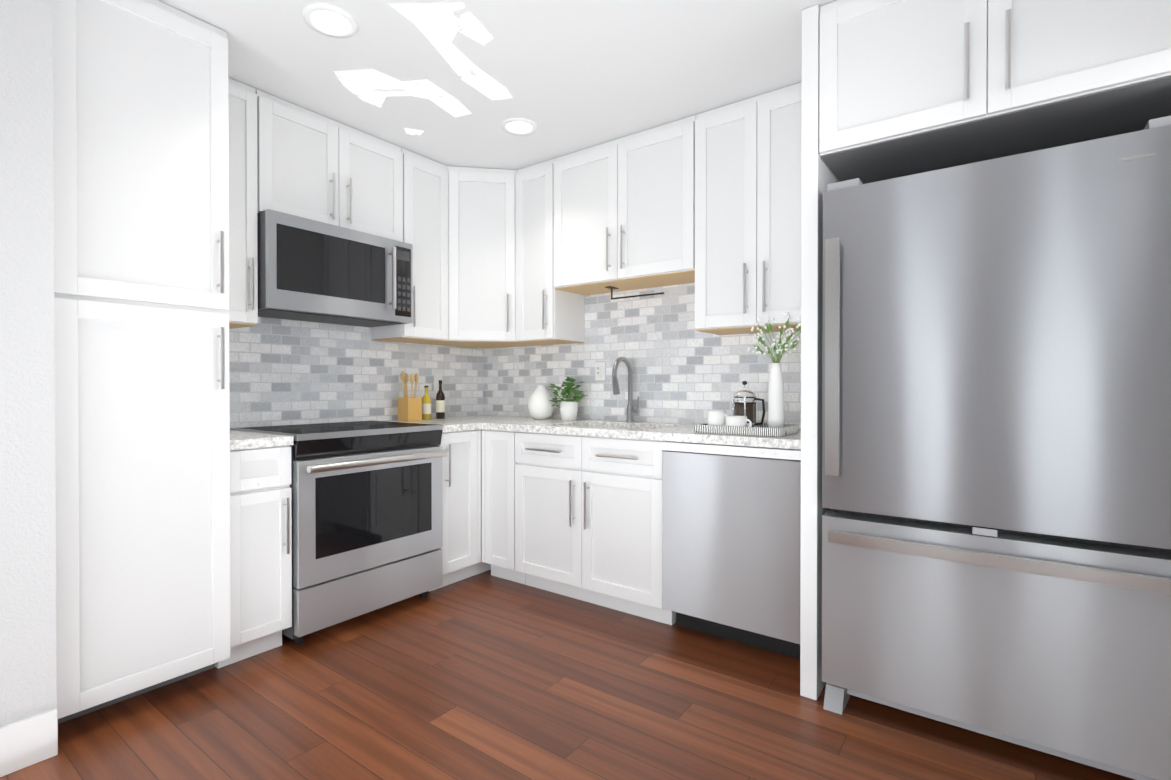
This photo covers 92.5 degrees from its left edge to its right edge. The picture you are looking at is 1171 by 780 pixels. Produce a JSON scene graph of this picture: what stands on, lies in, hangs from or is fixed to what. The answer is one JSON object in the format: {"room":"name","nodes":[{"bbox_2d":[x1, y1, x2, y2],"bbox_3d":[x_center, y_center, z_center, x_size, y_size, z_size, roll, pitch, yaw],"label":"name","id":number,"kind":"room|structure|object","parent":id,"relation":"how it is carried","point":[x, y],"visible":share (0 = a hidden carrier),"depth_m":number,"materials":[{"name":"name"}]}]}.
{"room":"kitchen","nodes":[
{"label":"kitchen","id":0,"kind":"room"},
{"bbox_2d":[0,0,56,726],"bbox_3d":[-2.996,-0.134,2.610,3.312,2.470,0.158,0,0,36],"label":"wall","id":1,"kind":"structure","parent":0,"point":[28,685],"depth_m":1.65,"materials":[{"name":"white paint"}]},
{"bbox_2d":[158,0,836,169],"bbox_3d":[-2.089,-1.396,0.587,7.550,0.082,7.870,0,0,36],"label":"ceiling","id":2,"kind":"structure","parent":0,"point":[572,76],"depth_m":2.35,"materials":[{"name":"white paint"}]},
{"bbox_2d":[302,3,357,37],"bbox_3d":[-0.942,-1.361,2.072,0.190,0.010,0.190,0,0,36],"label":"recessed light","id":3,"kind":"object","parent":2,"relation":"in","point":[331,19],"visible":1,"depth_m":2.07,"materials":[{"name":"white plastic"}]},
{"bbox_2d":[501,117,537,134],"bbox_3d":[-0.344,-1.365,2.911,0.190,0.010,0.190,0,0,36],"label":"recessed light","id":4,"kind":"object","parent":2,"relation":"in","point":[517,125],"visible":1,"depth_m":2.91,"materials":[{"name":"white plastic"}]},
{"bbox_2d":[0,570,1134,779],"bbox_3d":[-2.089,1.143,0.602,7.550,0.060,7.870,0,0,36],"label":"floor","id":5,"kind":"structure","parent":0,"point":[486,675],"depth_m":1.90,"materials":[{"name":"brown wood"}]},
{"bbox_2d":[53,0,229,723],"bbox_3d":[-1.747,-0.130,2.111,0.700,2.466,0.498,0,0,36],"label":"pantry cabinet","id":6,"kind":"object","parent":5,"relation":"on","point":[141,271],"visible":0.94,"depth_m":1.91,"materials":[{"name":"white wood"}]},
{"bbox_2d":[215,445,291,667],"bbox_3d":[-1.542,0.667,2.431,0.660,0.869,0.248,0,0,36],"label":"base cabinet","id":7,"kind":"object","parent":5,"relation":"on","point":[260,555],"visible":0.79,"depth_m":2.27,"materials":[{"name":"white wood"}]},
{"bbox_2d":[230,430,293,449],"bbox_3d":[-1.552,0.211,2.436,0.635,0.038,0.248,0,0,36],"label":"countertop","id":8,"kind":"structure","parent":7,"relation":"on","point":[239,439],"depth_m":2.28,"materials":[{"name":"white stone"}]},
{"bbox_2d":[230,420,447,643],"bbox_3d":[-1.212,0.641,2.824,0.711,0.916,0.764,0,0,36],"label":"range","id":9,"kind":"object","parent":5,"relation":"on","point":[366,501],"visible":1,"depth_m":2.59,"materials":[{"name":"grey metal"}]},
{"bbox_2d":[427,429,490,591],"bbox_3d":[-0.743,0.660,3.531,0.660,0.869,0.920,0,0,36],"label":"base cabinet","id":10,"kind":"object","parent":5,"relation":"on","point":[462,505],"visible":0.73,"depth_m":3.14,"materials":[{"name":"white wood"}]},
{"bbox_2d":[386,419,477,432],"bbox_3d":[-0.943,0.206,3.270,0.639,0.038,0.266,0,0,36],"label":"countertop","id":11,"kind":"structure","parent":10,"relation":"on","point":[449,425],"depth_m":3.17,"materials":[{"name":"white stone"}]},
{"bbox_2d":[398,371,421,420],"bbox_3d":[-1.065,0.035,3.394,0.135,0.301,0.100,0,0,36],"label":"utensil crock","id":12,"kind":"object","parent":11,"relation":"on","point":[409,408],"visible":1,"depth_m":3.37,"materials":[{"name":"brown wood"}]},
{"bbox_2d":[422,386,430,419],"bbox_3d":[-0.995,0.079,3.503,0.061,0.212,0.061,0,0,36],"label":"olive oil bottle","id":13,"kind":"object","parent":11,"relation":"on","point":[426,406],"visible":0.94,"depth_m":3.48,"materials":[{"name":"yellow glass"}]},
{"bbox_2d":[431,415,800,449],"bbox_3d":[0.053,0.299,3.116,2.433,0.222,0.656,0,0,36],"label":"countertop","id":14,"kind":"structure","parent":10,"relation":"on","point":[655,431],"depth_m":2.77,"materials":[{"name":"white stone"}]},
{"bbox_2d":[436,380,444,418],"bbox_3d":[-0.930,0.061,3.592,0.057,0.247,0.057,0,0,36],"label":"bottle","id":15,"kind":"object","parent":14,"relation":"on","point":[440,404],"visible":0.98,"depth_m":3.57,"materials":[{"name":"black"}]},
{"bbox_2d":[527,385,554,418],"bbox_3d":[-0.284,0.077,3.580,0.176,0.215,0.176,0,0,36],"label":"vase","id":16,"kind":"object","parent":14,"relation":"on","point":[539,404],"visible":0.96,"depth_m":3.52,"materials":[{"name":"white ceramic"}]},
{"bbox_2d":[548,376,586,420],"bbox_3d":[-0.101,0.050,3.451,0.264,0.269,0.255,0,0,36],"label":"potted plant","id":17,"kind":"object","parent":14,"relation":"on","point":[568,406],"visible":1,"depth_m":3.41,"materials":[{"name":"green plant"}]},
{"bbox_2d":[612,357,638,421],"bbox_3d":[0.232,-0.002,3.202,0.097,0.377,0.213,0,0,36],"label":"gooseneck faucet","id":18,"kind":"object","parent":14,"relation":"on","point":[631,410],"visible":1,"depth_m":3.25,"materials":[{"name":"silver metal"}]},
{"bbox_2d":[694,422,798,436],"bbox_3d":[0.722,0.173,2.515,0.380,0.035,0.280,0,0,36],"label":"tray","id":19,"kind":"object","parent":14,"relation":"on","point":[763,429],"visible":0.92,"depth_m":2.40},
{"bbox_2d":[708,411,727,425],"bbox_3d":[0.607,0.138,2.549,0.104,0.085,0.080,0,0,36],"label":"mug","id":20,"kind":"object","parent":19,"relation":"on","point":[716,418],"visible":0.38,"depth_m":2.52,"materials":[{"name":"white ceramic"}]},
{"bbox_2d":[726,416,751,426],"bbox_3d":[0.674,0.148,2.463,0.116,0.065,0.092,0,0,36],"label":"mug","id":21,"kind":"object","parent":19,"relation":"on","point":[736,421],"visible":0.6,"depth_m":2.43,"materials":[{"name":"white ceramic"}]},
{"bbox_2d":[733,381,764,426],"bbox_3d":[0.751,0.069,2.568,0.148,0.223,0.104,0,0,36],"label":"press","id":22,"kind":"object","parent":19,"relation":"on","point":[744,402],"visible":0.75,"depth_m":2.54,"materials":[{"name":"clear glass"}]},
{"bbox_2d":[747,312,800,427],"bbox_3d":[0.857,-0.081,2.469,0.312,0.524,0.096,0,0,36],"label":"vase","id":23,"kind":"object","parent":19,"relation":"on","point":[776,416],"visible":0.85,"depth_m":2.47,"materials":[{"name":"white ceramic"}]},
{"bbox_2d":[482,429,525,584],"bbox_3d":[-0.321,0.661,3.412,0.273,0.869,0.617,0,0,36],"label":"base cabinet","id":24,"kind":"object","parent":5,"relation":"on","point":[498,500],"visible":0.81,"depth_m":3.17,"materials":[{"name":"white wood"}]},
{"bbox_2d":[515,432,675,624],"bbox_3d":[0.150,0.663,3.044,0.914,0.869,0.658,0,0,36],"label":"base cabinet","id":25,"kind":"object","parent":5,"relation":"on","point":[588,518],"visible":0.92,"depth_m":2.78,"materials":[{"name":"white wood"}]},
{"bbox_2d":[662,441,800,658],"bbox_3d":[0.782,0.667,2.590,0.624,0.867,0.633,0,0,36],"label":"dishwasher","id":26,"kind":"object","parent":5,"relation":"on","point":[731,542],"visible":0.81,"depth_m":2.33,"materials":[{"name":"grey metal"}]},
{"bbox_2d":[800,4,838,699],"bbox_3d":[1.030,-0.131,2.319,0.057,2.466,0.788,0,0,36],"label":"panel","id":27,"kind":"object","parent":5,"relation":"on","point":[817,175],"visible":0.4,"depth_m":2.00,"materials":[{"name":"white wood"}]},
{"bbox_2d":[822,116,1170,779],"bbox_3d":[1.401,0.197,1.959,0.913,1.814,0.840,0,0,36],"label":"refrigerator","id":28,"kind":"object","parent":5,"relation":"on","point":[996,443],"visible":1,"depth_m":1.63,"materials":[{"name":"grey metal"}]},
{"bbox_3d":[0.656,-0.137,3.167,3.605,2.470,0.120,0,0,36],"label":"wall","id":29,"kind":"structure","parent":0,"visible":0},
{"bbox_2d":[417,166,540,348],"bbox_3d":[-0.671,-0.835,3.668,0.604,1.073,0.603,0,0,36],"label":"upper cabinet","id":30,"kind":"object","parent":29,"relation":"attached to","point":[481,226],"visible":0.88,"depth_m":3.45,"materials":[{"name":"white wood"}]},
{"bbox_2d":[515,158,584,344],"bbox_3d":[-0.234,-0.834,3.501,0.303,1.073,0.360,0,0,36],"label":"upper cabinet","id":31,"kind":"object","parent":29,"relation":"attached to","point":[547,312],"visible":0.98,"depth_m":3.40,"materials":[{"name":"white wood"}]},
{"bbox_2d":[554,115,695,295],"bbox_3d":[0.254,-0.982,3.146,0.896,0.773,0.360,0,0,36],"label":"upper cabinet","id":32,"kind":"object","parent":29,"relation":"attached to","point":[624,213],"visible":0.9,"depth_m":3.00,"materials":[{"name":"white wood"}]},
{"bbox_2d":[605,286,663,299],"bbox_3d":[0.282,-0.560,3.164,0.360,0.070,0.080,0,0,36],"label":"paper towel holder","id":33,"kind":"object","parent":32,"relation":"attached to","point":[612,289],"visible":1,"depth_m":3.19,"materials":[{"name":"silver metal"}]},
{"bbox_2d":[485,283,800,427],"bbox_3d":[0.249,-0.221,3.383,2.434,0.825,0.008,0,0,36],"label":"backsplash","id":34,"kind":"structure","parent":29,"relation":"attached to","point":[684,371],"depth_m":3.29,"materials":[{"name":"tile"}]},
{"bbox_2d":[595,361,605,380],"bbox_3d":[0.092,-0.116,3.487,0.081,0.121,0.009,0,0,36],"label":"electrical outlet plate","id":35,"kind":"object","parent":34,"relation":"attached to","point":[600,371],"visible":1,"depth_m":3.48,"materials":[{"name":"white plastic"}]},
{"bbox_2d":[695,82,801,334],"bbox_3d":[0.872,-0.830,2.697,0.623,1.073,0.360,0,0,36],"label":"upper cabinet","id":36,"kind":"object","parent":29,"relation":"attached to","point":[747,212],"visible":0.81,"depth_m":2.61,"materials":[{"name":"white wood"}]},
{"bbox_2d":[819,0,1170,183],"bbox_3d":[1.434,-1.096,1.995,0.969,0.532,0.828,0,0,36],"label":"upper cabinet","id":37,"kind":"object","parent":29,"relation":"attached to","point":[908,87],"visible":0.9,"depth_m":1.76,"materials":[{"name":"white wood"}]},
{"bbox_3d":[-1.511,-0.137,3.149,0.120,2.470,2.459,0,0,36],"label":"wall","id":38,"kind":"structure","parent":0,"visible":0},
{"bbox_2d":[228,78,257,328],"bbox_3d":[-1.664,-0.829,2.511,0.360,1.073,0.248,0,0,36],"label":"upper cabinet","id":39,"kind":"object","parent":38,"relation":"attached to","point":[243,253],"visible":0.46,"depth_m":2.49,"materials":[{"name":"white wood"}]},
{"bbox_2d":[256,89,402,241],"bbox_3d":[-1.363,-1.089,2.923,0.360,0.558,0.766,0,0,36],"label":"upper cabinet","id":40,"kind":"object","parent":38,"relation":"attached to","point":[311,165],"visible":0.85,"depth_m":2.79,"materials":[{"name":"white wood"}]},
{"bbox_2d":[257,209,412,326],"bbox_3d":[-1.326,-0.586,2.899,0.451,0.439,0.764,0,0,36],"label":"microwave","id":41,"kind":"object","parent":40,"relation":"attached to","point":[309,270],"visible":0.98,"depth_m":2.73,"materials":[{"name":"grey metal"}]},
{"bbox_2d":[229,317,484,427],"bbox_3d":[-1.307,-0.100,3.321,0.008,0.585,1.938,0,0,36],"label":"backsplash","id":42,"kind":"structure","parent":38,"relation":"attached to","point":[287,372],"depth_m":3.15,"materials":[{"name":"tile"}]},
{"bbox_2d":[434,374,441,390],"bbox_3d":[-0.987,-0.050,3.750,0.006,0.110,0.070,0,0,36],"label":"electrical outlet plate","id":43,"kind":"object","parent":42,"relation":"attached to","point":[437,377],"visible":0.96,"depth_m":3.74,"materials":[{"name":"white plastic"}]},
{"bbox_2d":[371,148,448,343],"bbox_3d":[-1.040,-0.834,3.368,0.360,1.073,0.321,0,0,36],"label":"upper cabinet","id":44,"kind":"object","parent":38,"relation":"attached to","point":[425,206],"visible":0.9,"depth_m":3.30,"materials":[{"name":"white wood"}]}
]}

